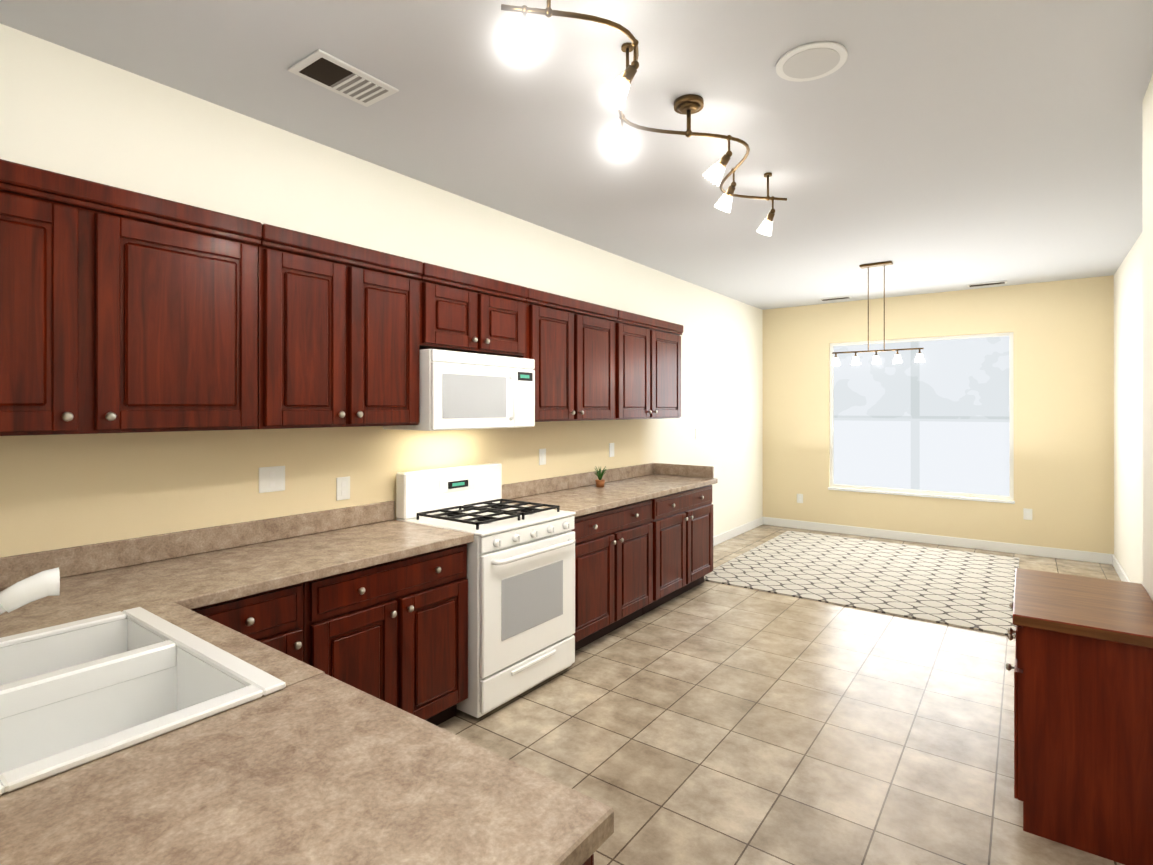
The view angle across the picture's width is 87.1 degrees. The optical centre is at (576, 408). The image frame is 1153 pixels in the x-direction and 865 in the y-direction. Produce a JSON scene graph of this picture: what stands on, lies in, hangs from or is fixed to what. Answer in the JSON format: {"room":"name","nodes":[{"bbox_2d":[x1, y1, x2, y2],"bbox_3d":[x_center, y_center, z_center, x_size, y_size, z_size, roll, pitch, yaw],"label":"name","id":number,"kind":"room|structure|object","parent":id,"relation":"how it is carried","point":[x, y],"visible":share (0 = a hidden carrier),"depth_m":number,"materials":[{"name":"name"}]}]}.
{"room":"kitchen","nodes":[
{"label":"kitchen","id":0,"kind":"room"},
{"bbox_2d":[0,23,762,557],"bbox_3d":[-0.973,0.111,3.471,0.150,2.810,11.260,0,0,37],"label":"wall","id":1,"kind":"structure","parent":0,"point":[70,113],"depth_m":2.87,"materials":[{"name":"paint"}]},
{"bbox_2d":[0,159,261,435],"bbox_3d":[-1.705,-0.326,2.054,0.358,0.820,1.110,0,0,37],"label":"upper cabinet","id":2,"kind":"object","parent":1,"relation":"attached to","point":[124,311],"visible":1,"depth_m":2.04,"materials":[{"name":"brown wood"}]},
{"bbox_2d":[259,466,284,492],"bbox_3d":[-1.391,0.325,2.773,0.008,0.115,0.120,0,0,37],"label":"electrical outlet plate","id":3,"kind":"object","parent":1,"relation":"attached to","point":[271,479],"visible":1,"depth_m":2.77,"materials":[{"name":"white plastic"}]},
{"bbox_2d":[258,223,422,428],"bbox_3d":[-1.135,-0.325,2.822,0.358,0.820,0.794,0,0,37],"label":"upper cabinet","id":4,"kind":"object","parent":1,"relation":"attached to","point":[338,333],"visible":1,"depth_m":2.67,"materials":[{"name":"brown wood"}]},
{"bbox_2d":[336,476,349,500],"bbox_3d":[-1.177,0.406,3.062,0.008,0.115,0.075,0,0,37],"label":"electrical outlet plate","id":5,"kind":"object","parent":1,"relation":"attached to","point":[342,488],"visible":1,"depth_m":3.06,"materials":[{"name":"white plastic"}]},
{"bbox_2d":[418,262,527,356],"bbox_3d":[-0.660,-0.526,3.463,0.358,0.415,0.794,0,0,37],"label":"upper cabinet","id":6,"kind":"object","parent":1,"relation":"attached to","point":[460,311],"visible":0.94,"depth_m":3.32,"materials":[{"name":"brown wood"}]},
{"bbox_2d":[383,349,534,430],"bbox_3d":[-0.627,-0.091,3.438,0.439,0.410,0.790,0,0,37],"label":"microwave","id":7,"kind":"object","parent":6,"relation":"attached to","point":[461,390],"visible":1,"depth_m":3.23,"materials":[{"name":"white plastic"}]},
{"bbox_2d":[539,448,545,464],"bbox_3d":[-0.242,0.347,4.323,0.008,0.115,0.075,0,0,37],"label":"electrical outlet plate","id":8,"kind":"object","parent":1,"relation":"attached to","point":[542,456],"visible":1,"depth_m":4.32,"materials":[{"name":"white plastic"}]},
{"bbox_2d":[516,288,617,421],"bbox_3d":[-0.121,-0.323,4.191,0.358,0.820,1.010,0,0,37],"label":"upper cabinet","id":9,"kind":"object","parent":1,"relation":"attached to","point":[570,346],"visible":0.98,"depth_m":4.05,"materials":[{"name":"brown wood"}]},
{"bbox_2d":[609,443,613,456],"bbox_3d":[0.294,0.348,5.046,0.008,0.115,0.075,0,0,37],"label":"electrical outlet plate","id":10,"kind":"object","parent":1,"relation":"attached to","point":[611,449],"visible":1,"depth_m":5.04,"materials":[{"name":"white plastic"}]},
{"bbox_2d":[614,310,682,419],"bbox_3d":[0.500,-0.322,5.028,0.358,0.820,1.066,0,0,37],"label":"upper cabinet","id":11,"kind":"object","parent":1,"relation":"attached to","point":[647,367],"visible":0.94,"depth_m":4.86,"materials":[{"name":"brown wood"}]},
{"bbox_2d":[713,517,763,545],"bbox_3d":[1.576,1.470,6.771,0.014,0.100,2.880,0,0,37],"label":"baseboard","id":12,"kind":"structure","parent":1,"relation":"attached to","point":[727,535],"depth_m":7.22,"materials":[{"name":"white wood"}]},
{"bbox_2d":[0,0,1152,309],"bbox_3d":[0.689,-1.355,2.273,4.250,0.120,11.610,0,0,37],"label":"ceiling","id":13,"kind":"structure","parent":0,"point":[930,146],"depth_m":2.68,"materials":[{"name":"grey paint"}]},
{"bbox_2d":[287,49,398,106],"bbox_3d":[-0.912,-1.289,2.388,0.220,0.012,0.350,0,0,37],"label":"ceiling vent","id":14,"kind":"object","parent":13,"relation":"in","point":[330,72],"visible":1,"depth_m":2.37,"materials":[{"name":"silver metal"}]},
{"bbox_2d":[501,0,786,235],"bbox_3d":[0.461,-1.129,2.544,0.325,0.331,2.202,0,0,37],"label":"track light","id":15,"kind":"object","parent":13,"relation":"attached to","point":[520,39],"visible":1,"depth_m":2.32,"materials":[{"name":"white glass"}]},
{"bbox_2d":[776,41,847,81],"bbox_3d":[0.876,-1.290,2.265,0.250,0.010,0.250,0,0,37],"label":"ceiling speaker","id":16,"kind":"object","parent":13,"relation":"attached to","point":[811,61],"visible":1,"depth_m":2.25,"materials":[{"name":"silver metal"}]},
{"bbox_2d":[819,296,851,300],"bbox_3d":[3.036,-1.283,7.111,0.340,0.010,0.120,0,0,37],"label":"ceiling vent","id":17,"kind":"object","parent":13,"relation":"in","point":[837,298],"visible":1,"depth_m":7.08,"materials":[{"name":"silver metal"}]},
{"bbox_2d":[832,261,923,365],"bbox_3d":[2.677,-0.843,5.416,0.750,0.894,0.080,0,0,37],"label":"pendant light","id":18,"kind":"object","parent":13,"relation":"hanging from","point":[897,359],"visible":1,"depth_m":5.40,"materials":[{"name":"white glass"}]},
{"bbox_2d":[967,281,1006,286],"bbox_3d":[4.253,-1.284,6.284,0.340,0.010,0.120,0,0,37],"label":"ceiling vent","id":19,"kind":"object","parent":13,"relation":"in","point":[989,283],"visible":0.94,"depth_m":6.28,"materials":[{"name":"silver metal"}]},
{"bbox_2d":[437,524,1123,864],"bbox_3d":[0.689,1.575,2.269,4.250,0.120,11.610,0,0,37],"label":"floor","id":20,"kind":"structure","parent":0,"point":[708,723],"depth_m":2.83,"materials":[{"name":"tile"}]},
{"bbox_2d":[192,583,302,661],"bbox_3d":[-1.373,1.081,2.264,0.638,0.868,0.445,0,0,37],"label":"base cabinet","id":21,"kind":"object","parent":20,"relation":"on","point":[273,619],"visible":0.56,"depth_m":2.17,"materials":[{"name":"brown wood"}]},
{"bbox_2d":[303,543,467,725],"bbox_3d":[-0.992,1.081,2.778,0.638,0.868,0.827,0,0,37],"label":"base cabinet","id":22,"kind":"object","parent":20,"relation":"on","point":[394,633],"visible":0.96,"depth_m":2.62,"materials":[{"name":"brown wood"}]},
{"bbox_2d":[0,501,473,637],"bbox_3d":[-1.324,0.574,2.337,0.633,0.142,1.937,0,0,37],"label":"countertop","id":23,"kind":"structure","parent":22,"relation":"on","point":[195,568],"depth_m":2.32,"materials":[{"name":"laminate"}]},
{"bbox_2d":[396,463,575,717],"bbox_3d":[-0.471,0.933,3.385,0.719,1.165,0.757,0,0,37],"label":"range","id":24,"kind":"object","parent":20,"relation":"on","point":[521,589],"visible":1,"depth_m":3.20,"materials":[{"name":"white enameled metal"},{"name":"black cast iron"},{"name":"glass"}]},
{"bbox_2d":[583,853,593,864],"bbox_3d":[-1.049,1.079,1.350,2.247,0.868,0.673,0,0,37],"label":"base cabinet","id":25,"kind":"object","parent":20,"relation":"on","point":[590,860],"depth_m":0.92,"materials":[{"name":"brown wood"}]},
{"bbox_2d":[0,567,613,864],"bbox_3d":[-0.793,0.568,1.143,1.640,0.466,0.650,0,0,37],"label":"countertop","id":26,"kind":"structure","parent":25,"relation":"on","point":[171,733],"depth_m":1.01,"materials":[{"name":"laminate"}]},
{"bbox_2d":[0,567,59,613],"bbox_3d":[-1.266,0.461,1.286,0.104,0.252,0.264,0,0,37],"label":"faucet","id":27,"kind":"object","parent":26,"relation":"on","point":[45,583],"depth_m":1.33,"materials":[{"name":"white"}]},
{"bbox_2d":[0,607,285,795],"bbox_3d":[-1.117,0.694,1.337,0.834,0.214,0.534,0,0,37],"label":"sink basin","id":28,"kind":"object","parent":26,"relation":"in","point":[79,695],"depth_m":1.40,"materials":[{"name":"white ceramic"}]},
{"bbox_2d":[572,499,652,650],"bbox_3d":[0.022,1.083,4.146,0.638,0.868,1.039,0,0,37],"label":"base cabinet","id":29,"kind":"object","parent":20,"relation":"on","point":[613,569],"visible":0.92,"depth_m":3.96,"materials":[{"name":"brown wood"}]},
{"bbox_2d":[643,485,712,614],"bbox_3d":[0.646,1.084,4.989,0.638,0.868,1.051,0,0,37],"label":"base cabinet","id":30,"kind":"object","parent":20,"relation":"on","point":[682,521],"visible":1,"depth_m":4.75,"materials":[{"name":"brown wood"}]},
{"bbox_2d":[502,463,717,516],"bbox_3d":[0.337,0.577,4.577,0.633,0.142,2.113,0,0,37],"label":"countertop","id":31,"kind":"structure","parent":30,"relation":"on","point":[581,494],"depth_m":4.52,"materials":[{"name":"laminate"}]},
{"bbox_2d":[595,466,605,486],"bbox_3d":[0.185,0.526,4.669,0.104,0.161,0.117,0,0,37],"label":"potted plant","id":32,"kind":"object","parent":31,"relation":"on","point":[600,481],"visible":1,"depth_m":4.65,"materials":[{"name":"green plant"}]},
{"bbox_2d":[704,531,1018,636],"bbox_3d":[2.760,1.513,5.744,2.300,0.012,2.600,0,0,37],"label":"rug","id":33,"kind":"object","parent":20,"relation":"on","point":[969,590],"visible":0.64,"depth_m":5.39,"materials":[{"name":"beige fabric"}]},
{"bbox_2d":[1006,568,1152,864],"bbox_3d":[1.964,1.127,2.373,0.458,0.775,0.795,0,0,37],"label":"base cabinet","id":34,"kind":"object","parent":20,"relation":"on","point":[1082,667],"visible":1,"depth_m":2.09,"materials":[{"name":"brown wood"}]},
{"bbox_2d":[763,275,1113,553],"bbox_3d":[4.074,0.116,6.838,4.250,2.810,0.160,0,0,37],"label":"wall","id":35,"kind":"structure","parent":0,"point":[1063,347],"depth_m":6.43,"materials":[{"name":"beige paint"}]},
{"bbox_2d":[797,494,802,502],"bbox_3d":[2.822,1.141,7.659,0.075,0.115,0.008,0,0,37],"label":"electrical outlet plate","id":36,"kind":"object","parent":35,"relation":"attached to","point":[799,498],"visible":1,"depth_m":7.66,"materials":[{"name":"white plastic"}]},
{"bbox_2d":[828,332,1014,503],"bbox_3d":[3.866,0.101,6.936,1.860,1.800,0.110,0,0,37],"label":"window unit","id":37,"kind":"structure","parent":35,"relation":"in","point":[938,422],"depth_m":6.90,"materials":[{"name":"white"}]},
{"bbox_2d":[764,517,1109,563],"bbox_3d":[3.808,1.471,6.923,3.420,0.100,0.017,0,0,37],"label":"baseboard","id":38,"kind":"structure","parent":35,"relation":"attached to","point":[1094,557],"depth_m":6.69,"materials":[{"name":"white wood"}]},
{"bbox_2d":[1023,508,1031,519],"bbox_3d":[4.678,1.100,6.283,0.075,0.115,0.008,0,0,37],"label":"electrical outlet plate","id":39,"kind":"object","parent":35,"relation":"attached to","point":[1027,514],"visible":1,"depth_m":6.28,"materials":[{"name":"white plastic"}]},
{"bbox_2d":[1114,233,1142,584],"bbox_3d":[3.981,0.112,4.094,0.150,2.810,4.360,0,0,37],"label":"wall","id":40,"kind":"structure","parent":0,"point":[1128,414],"depth_m":5.00,"materials":[{"name":"white paint"}]},
{"bbox_2d":[1110,554,1129,581],"bbox_3d":[3.914,1.467,4.142,0.017,0.100,4.360,0,0,37],"label":"baseboard","id":41,"kind":"structure","parent":40,"relation":"attached to","point":[1120,572],"depth_m":5.49,"materials":[{"name":"white wood"}]},
{"bbox_2d":[1142,75,1152,599],"bbox_3d":[0.710,0.106,-0.489,0.930,2.810,6.900,0,0,37],"label":"wall","id":42,"kind":"structure","parent":0,"point":[1147,180],"depth_m":2.45,"materials":[{"name":"white paint"}]}
]}

